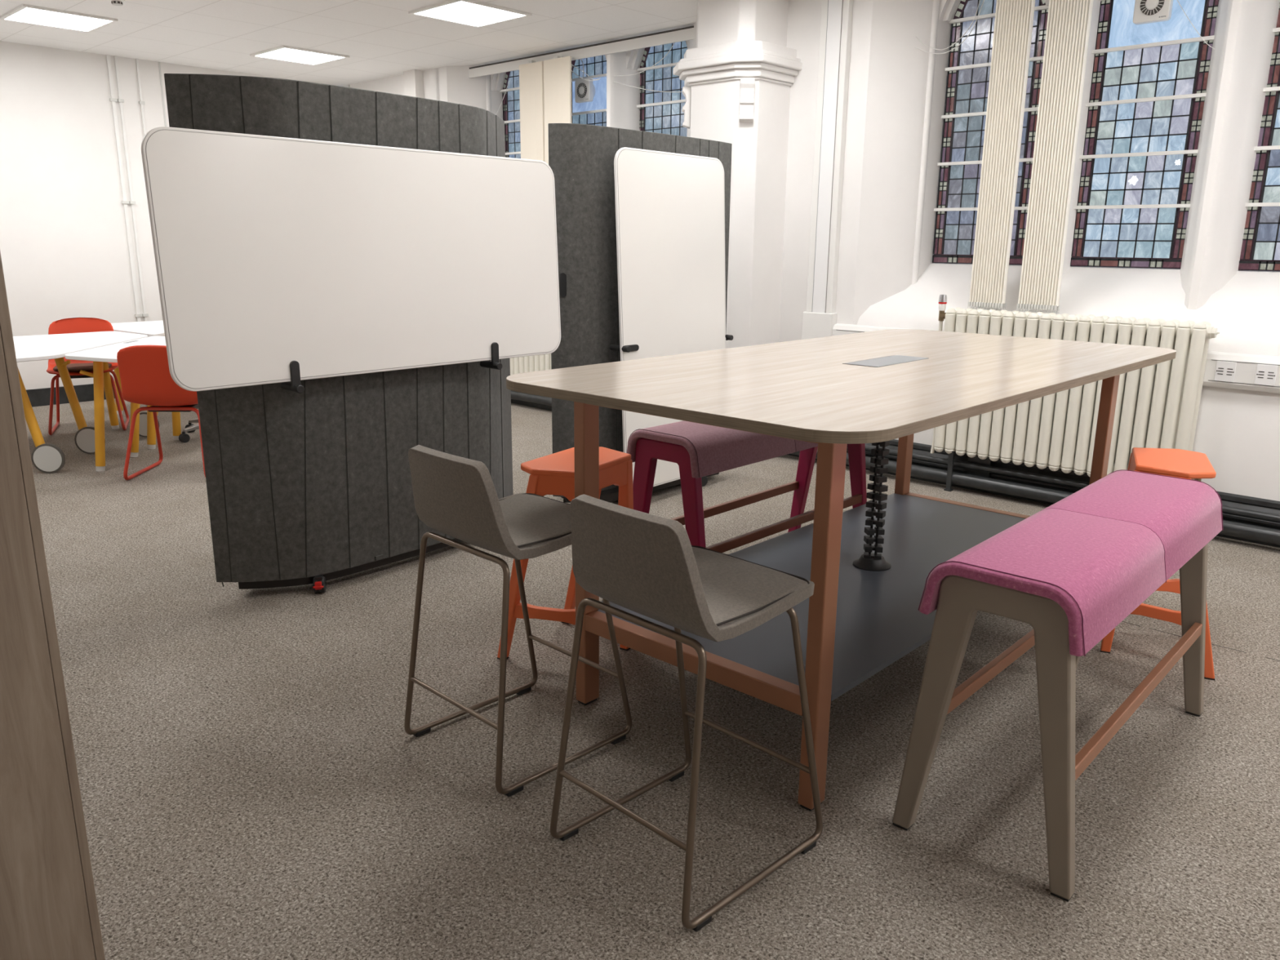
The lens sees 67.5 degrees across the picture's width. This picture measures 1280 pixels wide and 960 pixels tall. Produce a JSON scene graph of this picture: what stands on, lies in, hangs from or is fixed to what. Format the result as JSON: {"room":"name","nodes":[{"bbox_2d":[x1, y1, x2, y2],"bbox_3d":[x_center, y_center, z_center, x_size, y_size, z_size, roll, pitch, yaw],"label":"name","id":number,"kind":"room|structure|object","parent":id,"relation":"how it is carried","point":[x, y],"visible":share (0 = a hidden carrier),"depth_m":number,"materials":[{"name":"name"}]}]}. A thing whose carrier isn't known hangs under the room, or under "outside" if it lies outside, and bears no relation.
{"room":"collaborative study space","nodes":[
{"label":"collaborative study space","id":0,"kind":"room"},
{"bbox_2d":[0,40,334,389],"bbox_3d":[-5.818,-1.980,7.522,0.150,2.985,7.670,13,19,42],"label":"wall","id":1,"kind":"structure","parent":0,"point":[64,245],"depth_m":8.27,"materials":[{"name":"paint"}]},
{"bbox_2d":[26,383,115,407],"bbox_3d":[-5.760,-0.592,7.820,0.020,0.150,7.700,13,19,42],"label":"baseboard","id":2,"kind":"structure","parent":1,"relation":"attached to","point":[85,393],"depth_m":8.46,"materials":[{"name":"black paint"}]},
{"bbox_2d":[106,54,142,321],"bbox_3d":[-4.610,-2.313,8.616,0.030,2.805,0.054,13,19,42],"label":"conduit","id":3,"kind":"object","parent":1,"relation":"attached to","point":[113,100],"visible":0.7,"depth_m":8.54,"materials":[{"name":"white plastic"}]},
{"bbox_2d":[113,55,148,321],"bbox_3d":[-4.568,-2.323,8.658,0.030,2.805,0.046,13,19,42],"label":"conduit","id":4,"kind":"object","parent":1,"relation":"attached to","point":[120,100],"visible":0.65,"depth_m":8.58,"materials":[{"name":"white plastic"}]},
{"bbox_2d":[135,58,162,315],"bbox_3d":[-4.448,-2.353,8.782,0.030,2.805,0.042,13,19,42],"label":"conduit","id":5,"kind":"object","parent":1,"relation":"attached to","point":[141,102],"visible":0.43,"depth_m":8.52,"materials":[{"name":"white plastic"}]},
{"bbox_2d":[158,62,166,126],"bbox_3d":[-4.324,-2.383,8.927,0.006,2.815,0.015,13,19,42],"label":"wall strip","id":6,"kind":"object","parent":1,"relation":"attached to","point":[159,64],"visible":0.36,"depth_m":8.65,"materials":[{"name":"white paint"}]},
{"bbox_2d":[0,0,697,86],"bbox_3d":[-1.581,-2.439,3.347,11.700,0.050,8.070,13,19,42],"label":"ceiling","id":7,"kind":"structure","parent":0,"point":[380,39],"depth_m":7.25,"materials":[{"name":"paint"}]},
{"bbox_2d":[0,4,118,32],"bbox_3d":[-4.184,-3.316,6.889,0.600,0.018,0.600,13,19,42],"label":"recessed light","id":8,"kind":"object","parent":7,"relation":"in","point":[24,13],"visible":1,"depth_m":6.86,"materials":[{"name":"white plastic"}]},
{"bbox_2d":[109,0,124,5],"bbox_3d":[-3.432,-3.140,6.283,0.100,0.048,0.100,13,19,42],"label":"smoke detector","id":9,"kind":"object","parent":7,"relation":"attached to","point":[116,2],"visible":1,"depth_m":6.27,"materials":[{"name":"white plastic"}]},
{"bbox_2d":[249,44,349,65],"bbox_3d":[-2.911,-3.630,8.194,0.600,0.018,0.600,13,19,42],"label":"recessed light","id":10,"kind":"object","parent":7,"relation":"in","point":[283,53],"visible":1,"depth_m":8.16,"materials":[{"name":"white plastic"}]},
{"bbox_2d":[408,0,531,27],"bbox_3d":[-1.170,-3.213,6.595,0.600,0.018,0.600,13,19,42],"label":"recessed light","id":11,"kind":"object","parent":7,"relation":"in","point":[473,13],"visible":1,"depth_m":6.57,"materials":[{"name":"white plastic"}]},
{"bbox_2d":[238,537,462,589],"bbox_3d":[-1.149,0.307,4.482,0.302,0.040,1.478,11,18,37],"label":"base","id":12,"kind":"object","parent":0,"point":[264,582],"depth_m":4.06,"materials":[{"name":"grey metal"}]},
{"bbox_2d":[342,21,697,137],"bbox_3d":[-1.053,-2.332,8.678,5.100,3.200,0.520,13,19,42],"label":"wall","id":13,"kind":"structure","parent":0,"point":[452,84],"depth_m":8.65,"materials":[{"name":"paint"}]},
{"bbox_2d":[403,69,423,97],"bbox_3d":[-2.130,-2.471,9.263,0.190,2.765,0.090,13,19,42],"label":"trim","id":14,"kind":"structure","parent":13,"relation":"attached to","point":[413,82],"depth_m":8.90,"materials":[{"name":"paint"}]},
{"bbox_2d":[495,81,509,115],"bbox_3d":[-1.340,-3.377,8.632,0.403,0.398,0.016,7,16,26],"label":"loose cable","id":15,"kind":"object","parent":13,"relation":"attached to","point":[508,82],"visible":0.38,"depth_m":8.55,"materials":[{"name":"white plastic"}]},
{"bbox_2d":[499,70,520,158],"bbox_3d":[-1.044,-2.963,8.666,0.610,1.770,0.050,13,19,42],"label":"window","id":16,"kind":"structure","parent":13,"relation":"in","point":[511,101],"depth_m":8.70,"materials":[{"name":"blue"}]},
{"bbox_2d":[511,399,551,410],"bbox_3d":[-1.298,-0.849,8.872,5.000,0.224,0.045,13,19,42],"label":"baseboard","id":17,"kind":"structure","parent":13,"relation":"attached to","point":[513,401],"depth_m":8.56,"materials":[{"name":"black paint"}]},
{"bbox_2d":[519,60,544,161],"bbox_3d":[-0.911,-2.629,8.219,0.305,1.800,0.050,13,19,42],"label":"blind panel","id":18,"kind":"object","parent":13,"relation":"hanging from","point":[531,74],"visible":0.6,"depth_m":8.07,"materials":[{"name":"beige fabric"}]},
{"bbox_2d":[543,55,572,164],"bbox_3d":[-0.674,-2.572,8.002,0.332,1.800,0.050,13,19,42],"label":"blind panel","id":19,"kind":"object","parent":13,"relation":"hanging from","point":[557,70],"visible":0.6,"depth_m":7.83,"materials":[{"name":"beige fabric"}]},
{"bbox_2d":[468,27,693,78],"bbox_3d":[-0.458,-3.410,7.657,3.050,0.074,0.015,13,19,42],"label":"trim","id":20,"kind":"structure","parent":13,"relation":"attached to","point":[686,34],"depth_m":7.51,"materials":[{"name":"white plastic"}]},
{"bbox_2d":[469,25,693,69],"bbox_3d":[-0.456,-3.454,7.648,3.050,0.014,0.014,13,19,42],"label":"trim","id":21,"kind":"structure","parent":13,"relation":"attached to","point":[689,27],"depth_m":7.60,"materials":[{"name":"grey"}]},
{"bbox_2d":[571,70,599,80],"bbox_3d":[-0.495,-3.342,7.769,0.033,0.234,0.532,-13,19,-43],"label":"loose cable","id":22,"kind":"object","parent":13,"relation":"hanging from","point":[571,70],"visible":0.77,"depth_m":7.74,"materials":[{"name":"white plastic"}]},
{"bbox_2d":[571,64,600,79],"bbox_3d":[-0.487,-3.349,7.776,0.532,0.225,0.056,13,19,42],"label":"loose cable","id":23,"kind":"object","parent":13,"relation":"hanging from","point":[571,64],"visible":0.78,"depth_m":7.78,"materials":[{"name":"white plastic"}]},
{"bbox_2d":[571,54,606,126],"bbox_3d":[-0.417,-2.813,8.090,0.610,1.770,0.050,13,19,42],"label":"window","id":24,"kind":"structure","parent":13,"relation":"in","point":[593,113],"depth_m":7.97,"materials":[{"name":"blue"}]},
{"bbox_2d":[574,78,595,102],"bbox_3d":[-0.457,-3.236,7.965,0.178,0.178,0.094,13,19,42],"label":"fan","id":25,"kind":"object","parent":24,"relation":"attached to","point":[584,90],"visible":0.98,"depth_m":7.92,"materials":[{"name":"white plastic"}]},
{"bbox_2d":[576,83,586,97],"bbox_3d":[-0.483,-3.230,7.939,0.116,0.116,0.008,13,19,42],"label":"grille","id":26,"kind":"object","parent":25,"relation":"attached to","point":[581,88],"depth_m":7.93,"materials":[{"name":"grey"}]},
{"bbox_2d":[613,42,675,76],"bbox_3d":[0.064,-3.229,7.300,0.654,0.235,0.084,12,18,38],"label":"loose cable","id":27,"kind":"object","parent":13,"relation":"attached to","point":[674,42],"visible":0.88,"depth_m":7.37,"materials":[{"name":"white plastic"}]},
{"bbox_2d":[613,81,682,92],"bbox_3d":[0.102,-3.012,7.322,0.753,0.128,0.093,12,18,39],"label":"loose cable","id":28,"kind":"object","parent":13,"relation":"attached to","point":[614,82],"visible":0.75,"depth_m":7.41,"materials":[{"name":"white plastic"}]},
{"bbox_2d":[636,40,687,136],"bbox_3d":[0.203,-2.665,7.520,0.610,1.770,0.050,13,19,42],"label":"window","id":29,"kind":"structure","parent":13,"relation":"in","point":[660,112],"depth_m":7.47,"materials":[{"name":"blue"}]},
{"bbox_2d":[25,398,1279,959],"bbox_3d":[-1.514,0.487,4.182,11.700,0.100,8.350,13,19,42],"label":"floor","id":30,"kind":"structure","parent":0,"point":[254,785],"depth_m":2.68,"materials":[{"name":"carpet"}]},
{"bbox_2d":[0,251,105,959],"bbox_3d":[-1.696,0.105,1.370,0.450,2.000,1.350,13,19,42],"label":"wood panel","id":31,"kind":"object","parent":30,"relation":"on","point":[49,908],"visible":1,"depth_m":1.76,"materials":[{"name":"brown wood"}]},
{"bbox_2d":[13,331,147,473],"bbox_3d":[-4.001,-0.552,6.524,1.509,0.738,1.481,13,19,42],"label":"folding table","id":32,"kind":"object","parent":30,"relation":"on","point":[47,458],"visible":0.8,"depth_m":6.49,"materials":[{"name":"white laminate"}]},
{"bbox_2d":[46,317,129,435],"bbox_3d":[-4.259,-0.808,7.336,0.512,0.829,0.523,-6,15,-24],"label":"shell chair","id":33,"kind":"object","parent":30,"relation":"on","point":[73,325],"visible":0.61,"depth_m":7.41,"materials":[{"name":"red plastic"}]},
{"bbox_2d":[64,336,181,471],"bbox_3d":[-3.252,-0.536,6.494,0.656,0.739,1.371,0,14,-2],"label":"folding table","id":34,"kind":"object","parent":30,"relation":"on","point":[108,353],"visible":0.52,"depth_m":6.05,"materials":[{"name":"white laminate"}]},
{"bbox_2d":[111,320,164,437],"bbox_3d":[-3.789,-0.884,7.861,1.508,0.737,1.230,13,19,42],"label":"folding table","id":35,"kind":"object","parent":30,"relation":"on","point":[149,328],"visible":0.14,"depth_m":7.62,"materials":[{"name":"white laminate"}]},
{"bbox_2d":[116,345,205,479],"bbox_3d":[-2.887,-0.451,5.960,0.512,0.829,0.523,0,14,-3],"label":"shell chair","id":36,"kind":"object","parent":30,"relation":"on","point":[145,378],"visible":0.74,"depth_m":5.72,"materials":[{"name":"red"}]},
{"bbox_2d":[178,418,199,442],"bbox_3d":[-3.110,-0.735,7.090,0.693,0.830,0.689,13,19,42],"label":"swivel chair","id":37,"kind":"object","parent":30,"relation":"on","point":[184,437],"visible":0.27,"depth_m":6.95,"materials":[{"name":"silver metal"}]},
{"bbox_2d":[164,73,513,593],"bbox_3d":[-1.135,-0.627,4.282,0.454,2.020,1.682,12,18,39],"label":"screen","id":38,"kind":"object","parent":30,"relation":"on","point":[313,486],"visible":0.46,"depth_m":3.94,"materials":[{"name":"grey fabric"}]},
{"bbox_2d":[141,126,560,391],"bbox_3d":[-1.018,-0.895,3.911,0.058,0.888,1.853,13,19,40],"label":"whiteboard","id":39,"kind":"object","parent":38,"relation":"attached to","point":[332,259],"visible":1,"depth_m":3.73,"materials":[{"name":"white plastic"}]},
{"bbox_2d":[280,360,304,393],"bbox_3d":[-1.338,-0.400,3.674,0.131,0.122,0.034,13,19,42],"label":"hook","id":40,"kind":"object","parent":39,"relation":"attached to","point":[295,386],"visible":0.99,"depth_m":3.65,"materials":[{"name":"black plastic"}]},
{"bbox_2d":[480,342,502,369],"bbox_3d":[-0.682,-0.570,4.374,0.131,0.122,0.034,13,19,42],"label":"hook","id":41,"kind":"object","parent":39,"relation":"attached to","point":[494,364],"visible":0.97,"depth_m":4.35,"materials":[{"name":"black plastic"}]},
{"bbox_2d":[404,444,631,796],"bbox_3d":[-0.358,0.333,2.765,0.464,0.906,0.508,14,19,43],"label":"bar chair","id":42,"kind":"object","parent":30,"relation":"on","point":[455,496],"visible":0.86,"depth_m":2.59,"materials":[{"name":"grey fabric"}]},
{"bbox_2d":[499,493,571,547],"bbox_3d":[-0.339,0.117,2.729,0.380,0.040,0.347,14,19,43],"label":"seat cushion","id":43,"kind":"object","parent":42,"relation":"on","point":[532,520],"depth_m":2.70,"materials":[{"name":"grey fabric"}]},
{"bbox_2d":[510,353,551,375],"bbox_3d":[-0.804,-1.122,8.200,1.418,1.087,0.150,13,19,42],"label":"radiator","id":44,"kind":"object","parent":30,"relation":"on","point":[543,362],"visible":0.02,"depth_m":8.27,"materials":[{"name":"white metal"}]},
{"bbox_2d":[511,390,551,406],"bbox_3d":[-1.322,-0.814,8.780,4.700,0.090,0.088,13,19,42],"label":"pipe","id":45,"kind":"object","parent":44,"relation":"attached to","point":[542,400],"visible":0.02,"depth_m":8.38,"materials":[{"name":"black paint"}]},
{"bbox_2d":[497,446,633,659],"bbox_3d":[-0.245,0.270,3.413,0.357,0.718,0.432,9,16,30],"label":"stool","id":46,"kind":"object","parent":30,"relation":"on","point":[553,473],"visible":0.49,"depth_m":3.30,"materials":[{"name":"orange plastic"}]},
{"bbox_2d":[547,123,732,502],"bbox_3d":[0.035,-0.925,5.519,0.443,2.020,1.373,13,19,42],"label":"screen","id":47,"kind":"object","parent":30,"relation":"on","point":[581,157],"visible":0.2,"depth_m":5.06,"materials":[{"name":"grey fabric"}]},
{"bbox_2d":[563,497,571,502],"bbox_3d":[-0.003,0.003,5.745,0.159,0.040,1.223,13,19,42],"label":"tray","id":48,"kind":"object","parent":47,"relation":"on","point":[565,500],"depth_m":5.32,"materials":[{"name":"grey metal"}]},
{"bbox_2d":[613,146,725,486],"bbox_3d":[0.204,-0.897,5.434,0.108,1.824,0.953,12,18,39],"label":"whiteboard","id":49,"kind":"object","parent":47,"relation":"attached to","point":[670,206],"visible":0.54,"depth_m":5.31,"materials":[{"name":"white plastic"}]},
{"bbox_2d":[609,344,639,352],"bbox_3d":[-0.075,-0.713,5.162,0.131,0.034,0.122,13,19,42],"label":"hook","id":50,"kind":"object","parent":49,"relation":"attached to","point":[631,348],"visible":1,"depth_m":5.14,"materials":[{"name":"black plastic"}]},
{"bbox_2d":[724,334,733,340],"bbox_3d":[0.479,-0.866,5.819,0.131,0.034,0.122,13,19,42],"label":"hook","id":51,"kind":"object","parent":49,"relation":"attached to","point":[728,337],"visible":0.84,"depth_m":5.81,"materials":[{"name":"black plastic"}]},
{"bbox_2d":[550,493,822,931],"bbox_3d":[0.121,0.462,2.271,0.508,0.906,0.464,-13,19,-43],"label":"bar chair","id":52,"kind":"object","parent":30,"relation":"on","point":[646,564],"visible":1,"depth_m":2.10,"materials":[{"name":"grey fabric"}]},
{"bbox_2d":[691,546,807,626],"bbox_3d":[0.140,0.245,2.234,0.347,0.040,0.380,-13,19,-43],"label":"seat cushion","id":53,"kind":"object","parent":52,"relation":"on","point":[736,590],"depth_m":2.19,"materials":[{"name":"grey fabric"}]},
{"bbox_2d":[626,420,866,552],"bbox_3d":[0.511,0.073,4.177,0.443,0.744,1.290,13,19,41],"label":"bench","id":54,"kind":"object","parent":30,"relation":"on","point":[699,451],"visible":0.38,"depth_m":3.76,"materials":[{"name":"fabric"}]},
{"bbox_2d":[506,328,1176,811],"bbox_3d":[0.845,0.101,3.429,1.243,1.058,2.501,13,19,41],"label":"table","id":55,"kind":"object","parent":30,"relation":"on","point":[868,565],"visible":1,"depth_m":2.89,"materials":[{"name":"brown wood"}]},
{"bbox_2d":[597,493,1026,701],"bbox_3d":[0.843,0.318,3.483,0.897,0.018,2.016,13,19,41],"label":"shelf","id":56,"kind":"object","parent":55,"relation":"attached to","point":[879,621],"depth_m":3.25,"materials":[{"name":"grey laminate"}]},
{"bbox_2d":[892,469,1223,902],"bbox_3d":[1.229,0.455,2.675,0.443,0.744,1.290,13,19,40],"label":"bench","id":57,"kind":"object","parent":30,"relation":"on","point":[1075,568],"visible":1,"depth_m":2.30,"materials":[{"name":"pink fabric"}]},
{"bbox_2d":[930,294,1219,491],"bbox_3d":[2.323,-0.410,5.324,1.510,1.159,0.153,13,19,42],"label":"radiator","id":58,"kind":"object","parent":30,"relation":"on","point":[1157,405],"depth_m":5.16,"materials":[{"name":"white metal"}]},
{"bbox_2d":[790,448,1279,545],"bbox_3d":[2.236,0.068,5.491,3.650,0.076,0.074,13,19,42],"label":"pipe","id":59,"kind":"object","parent":58,"relation":"attached to","point":[1267,535],"visible":0.48,"depth_m":5.51,"materials":[{"name":"metal"}]},
{"bbox_2d":[846,444,1279,523],"bbox_3d":[2.267,-0.017,5.503,3.650,0.040,0.039,13,19,42],"label":"pipe","id":60,"kind":"object","parent":58,"relation":"attached to","point":[1225,509],"visible":0.48,"depth_m":5.50,"materials":[{"name":"black paint"}]},
{"bbox_2d":[1100,447,1216,679],"bbox_3d":[1.908,0.277,3.469,0.357,0.718,0.432,7,15,24],"label":"stool","id":61,"kind":"object","parent":30,"relation":"on","point":[1177,463],"visible":0.42,"depth_m":3.35,"materials":[{"name":"orange plastic"}]},
{"bbox_2d":[672,0,802,348],"bbox_3d":[0.606,-1.660,6.535,0.765,2.965,0.585,13,19,42],"label":"column","id":62,"kind":"object","parent":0,"point":[736,40],"visible":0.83,"depth_m":6.19,"materials":[{"name":"paint"}]},
{"bbox_2d":[681,86,691,128],"bbox_3d":[0.309,-2.483,6.392,0.055,0.254,0.090,1,14,0],"label":"corbel bracket","id":63,"kind":"object","parent":62,"relation":"attached to","point":[686,109],"visible":1,"depth_m":6.35,"materials":[{"name":"paint"}]},
{"bbox_2d":[738,78,755,122],"bbox_3d":[0.674,-2.390,6.033,0.090,0.254,0.055,2,14,5],"label":"corbel bracket","id":64,"kind":"object","parent":62,"relation":"attached to","point":[746,95],"visible":1,"depth_m":6.02,"materials":[{"name":"paint"}]},
{"bbox_2d":[778,0,1279,501],"bbox_3d":[3.226,-1.309,4.747,5.900,3.200,0.520,13,19,42],"label":"wall window","id":65,"kind":"structure","parent":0,"point":[887,276],"depth_m":5.78,"materials":[{"name":"paint"}]},
{"bbox_2d":[801,0,853,339],"bbox_3d":[1.203,-1.970,6.148,0.230,2.165,0.065,13,19,42],"label":"vertical trunking","id":66,"kind":"object","parent":65,"relation":"attached to","point":[819,319],"visible":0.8,"depth_m":6.12,"materials":[{"name":"white plastic"}]},
{"bbox_2d":[831,323,918,335],"bbox_3d":[1.535,-0.883,6.094,0.700,0.179,0.052,13,19,42],"label":"dado trunking","id":67,"kind":"object","parent":65,"relation":"attached to","point":[838,329],"visible":0.24,"depth_m":6.20,"materials":[{"name":"white plastic"}]},
{"bbox_2d":[915,0,980,49],"bbox_3d":[1.833,-2.737,5.671,0.378,0.344,0.036,8,16,27],"label":"loose cable","id":68,"kind":"object","parent":65,"relation":"attached to","point":[980,0],"visible":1,"depth_m":5.69,"materials":[{"name":"white plastic"}]},
{"bbox_2d":[915,0,984,53],"bbox_3d":[1.845,-2.716,5.673,0.402,0.346,0.027,7,16,25],"label":"loose cable","id":69,"kind":"object","parent":65,"relation":"attached to","point":[984,0],"visible":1,"depth_m":5.67,"materials":[{"name":"white plastic"}]},
{"bbox_2d":[932,0,1048,265],"bbox_3d":[2.111,-2.208,5.768,0.610,1.770,0.050,13,19,42],"label":"window","id":70,"kind":"structure","parent":65,"relation":"attached to","point":[968,70],"depth_m":5.84,"materials":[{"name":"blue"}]},
{"bbox_2d":[968,0,1035,311],"bbox_3d":[2.054,-2.011,5.403,0.214,2.078,0.048,13,19,42],"label":"vertical blind","id":71,"kind":"object","parent":65,"relation":"attached to","point":[1014,19],"visible":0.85,"depth_m":5.43,"materials":[{"name":"beige fabric"}]},
{"bbox_2d":[787,439,1279,547],"bbox_3d":[3.053,0.192,4.875,5.800,0.224,0.045,13,19,42],"label":"pipe","id":72,"kind":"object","parent":65,"relation":"attached to","point":[1245,502],"depth_m":5.52,"materials":[{"name":"metal"}]},
{"bbox_2d":[1016,0,1093,313],"bbox_3d":[2.272,-1.960,5.202,0.228,2.074,0.048,13,19,42],"label":"vertical blind","id":73,"kind":"object","parent":65,"relation":"attached to","point":[1068,21],"visible":0.94,"depth_m":5.23,"materials":[{"name":"beige fabric"}]},
{"bbox_2d":[1070,0,1218,268],"bbox_3d":[2.738,-2.058,5.191,0.610,1.770,0.050,13,19,42],"label":"window","id":74,"kind":"structure","parent":65,"relation":"attached to","point":[1145,105],"depth_m":5.23,"materials":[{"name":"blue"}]},
{"bbox_2d":[1133,0,1173,24],"bbox_3d":[2.711,-2.507,5.048,0.178,0.178,0.094,13,19,42],"label":"fan","id":75,"kind":"object","parent":74,"relation":"attached to","point":[1145,11],"visible":1,"depth_m":5.03,"materials":[{"name":"white plastic"}]},
{"bbox_2d":[1140,0,1164,15],"bbox_3d":[2.687,-2.501,5.023,0.116,0.116,0.005,13,19,42],"label":"grille","id":76,"kind":"object","parent":75,"relation":"attached to","point":[1148,7],"depth_m":5.02,"materials":[{"name":"grey"}]},
{"bbox_2d":[1177,0,1214,48],"bbox_3d":[2.846,-2.354,4.916,0.013,0.302,0.246,-10,17,-36],"label":"loose cable","id":77,"kind":"object","parent":65,"relation":"attached to","point":[1177,0],"visible":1,"depth_m":4.92,"materials":[{"name":"white plastic"}]},
{"bbox_2d":[1202,351,1279,393],"bbox_3d":[4.008,-0.292,3.822,3.140,0.179,0.052,13,19,42],"label":"dado trunking","id":78,"kind":"object","parent":65,"relation":"attached to","point":[1246,364],"visible":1,"depth_m":4.74,"materials":[{"name":"white plastic"}]},
{"bbox_2d":[1213,360,1236,382],"bbox_3d":[2.922,-0.542,4.781,0.086,0.100,0.010,13,19,42],"label":"outlet","id":79,"kind":"object","parent":78,"relation":"attached to","point":[1224,371],"visible":1,"depth_m":4.78,"materials":[{"name":"white plastic"}]},
{"bbox_2d":[1253,364,1278,386],"bbox_3d":[3.049,-0.511,4.664,0.086,0.100,0.010,13,19,42],"label":"outlet","id":80,"kind":"object","parent":78,"relation":"attached to","point":[1265,375],"visible":1,"depth_m":4.66,"materials":[{"name":"white plastic"}]},
{"bbox_2d":[1238,5,1279,271],"bbox_3d":[3.358,-1.910,4.622,0.610,1.770,0.050,13,19,42],"label":"window","id":81,"kind":"structure","parent":65,"relation":"attached to","point":[1260,246],"depth_m":4.88,"materials":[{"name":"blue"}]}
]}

